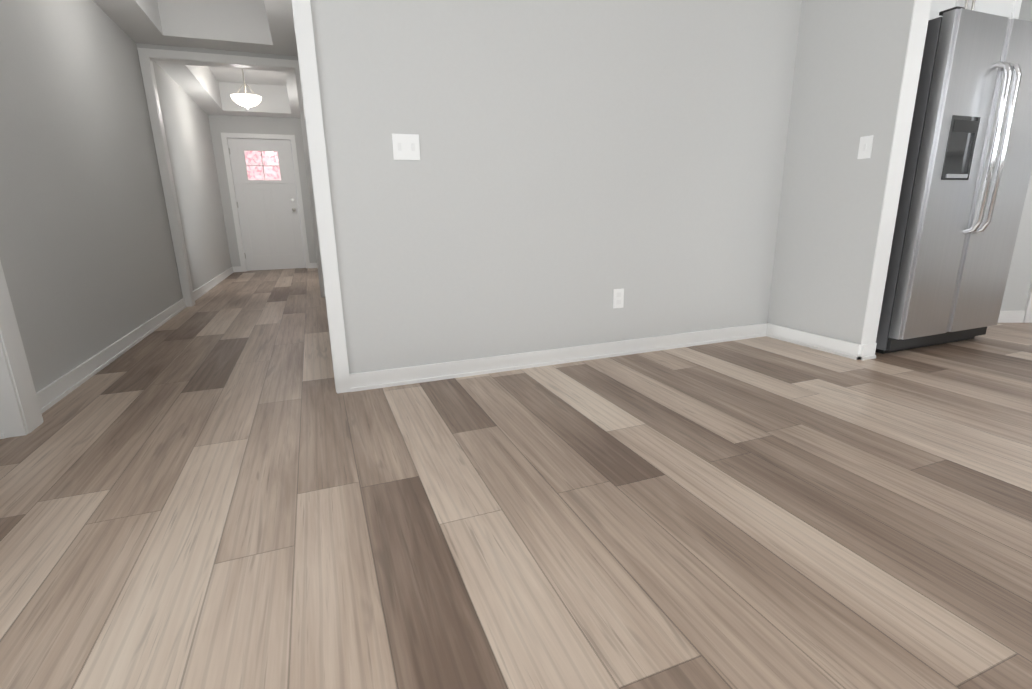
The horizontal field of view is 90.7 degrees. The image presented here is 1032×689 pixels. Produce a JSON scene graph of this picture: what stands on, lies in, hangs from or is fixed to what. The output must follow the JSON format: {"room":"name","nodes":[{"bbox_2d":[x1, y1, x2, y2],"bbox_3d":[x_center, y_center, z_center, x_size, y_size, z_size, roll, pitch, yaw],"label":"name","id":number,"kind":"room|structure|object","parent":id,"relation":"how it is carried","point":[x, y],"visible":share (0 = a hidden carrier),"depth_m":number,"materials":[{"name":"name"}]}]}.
{"room":"empty living room","nodes":[
{"label":"empty living room","id":0,"kind":"room"},
{"bbox_2d":[93,0,299,117],"bbox_3d":[-2.748,-2.954,4.835,1.420,0.380,6.700,-7,16,-20],"label":"ceiling","id":1,"kind":"structure","parent":0,"point":[261,26],"depth_m":4.50,"materials":[{"name":"paint"}]},
{"bbox_2d":[209,67,285,85],"bbox_3d":[1.459,-2.657,2.429,7.830,0.100,14.590,-7,16,-20],"label":"ceiling","id":2,"kind":"structure","parent":0,"point":[250,76],"depth_m":7.06,"materials":[{"name":"paint"}]},
{"bbox_2d":[230,69,261,108],"bbox_3d":[-3.331,-3.204,6.253,0.350,0.584,0.350,-7,16,-20],"label":"pendant light","id":3,"kind":"object","parent":2,"relation":"hanging from","point":[247,101],"visible":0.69,"depth_m":6.22,"materials":[{"name":"white glass"}]},
{"bbox_2d":[0,268,1031,688],"bbox_3d":[1.510,0.092,3.141,7.830,0.100,14.590,-7,16,-20],"label":"floor","id":4,"kind":"structure","parent":0,"point":[222,486],"depth_m":1.47,"materials":[{"name":"wood"}]},
{"bbox_2d":[875,6,1031,353],"bbox_3d":[2.461,-0.931,3.240,0.940,1.795,0.980,-7,16,-20],"label":"refrigerator","id":5,"kind":"object","parent":4,"relation":"on","point":[966,174],"visible":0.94,"depth_m":2.80,"materials":[{"name":"grey metal"}]},
{"bbox_2d":[0,0,1031,392],"bbox_3d":[1.485,-1.283,2.785,7.830,2.740,14.590,-7,16,-20],"label":"wall","id":6,"kind":"structure","parent":0,"point":[676,166],"depth_m":2.81,"materials":[{"name":"paint"}]},
{"bbox_2d":[227,138,305,270],"bbox_3d":[-4.000,-2.231,8.235,0.894,2.030,0.124,-7,16,-20],"label":"front door","id":7,"kind":"structure","parent":6,"relation":"in","point":[265,190],"depth_m":8.25,"materials":[{"name":"white paint"}]},
{"bbox_2d":[392,133,419,159],"bbox_3d":[-0.515,-0.928,2.398,0.125,0.115,0.008,-7,16,-20],"label":"light switch","id":8,"kind":"object","parent":6,"relation":"attached to","point":[406,146],"visible":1,"depth_m":2.40,"materials":[{"name":"white plastic"}]},
{"bbox_2d":[0,263,1025,438],"bbox_3d":[1.518,0.006,3.094,7.590,0.088,14.300,-7,16,-20],"label":"baseboard","id":9,"kind":"structure","parent":6,"relation":"attached to","point":[55,391],"depth_m":3.00,"materials":[{"name":"white paint"}]},
{"bbox_2d":[0,0,1031,437],"bbox_3d":[0.026,-1.940,5.700,6.961,2.603,7.862,-7,16,-20],"label":"trim","id":10,"kind":"structure","parent":6,"relation":"attached to","point":[20,412],"depth_m":2.58,"materials":[{"name":"white paint"}]},
{"bbox_2d":[613,288,623,307],"bbox_3d":[0.607,-0.273,3.017,0.070,0.115,0.008,-7,16,-20],"label":"outlet","id":11,"kind":"object","parent":6,"relation":"attached to","point":[618,298],"visible":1,"depth_m":3.01,"materials":[{"name":"white plastic"}]},
{"bbox_2d":[857,135,873,158],"bbox_3d":[1.893,-1.068,2.765,0.008,0.115,0.070,-7,16,-20],"label":"light switch","id":12,"kind":"object","parent":6,"relation":"attached to","point":[865,147],"visible":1,"depth_m":2.76,"materials":[{"name":"white plastic"}]},
{"bbox_2d":[929,0,1021,19],"bbox_3d":[2.615,-1.295,3.391,1.592,2.420,0.770,-7,16,-20],"label":"cabinet","id":13,"kind":"object","parent":6,"relation":"attached to","point":[1010,9],"visible":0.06,"depth_m":2.88,"materials":[{"name":"white paint"}]}
]}

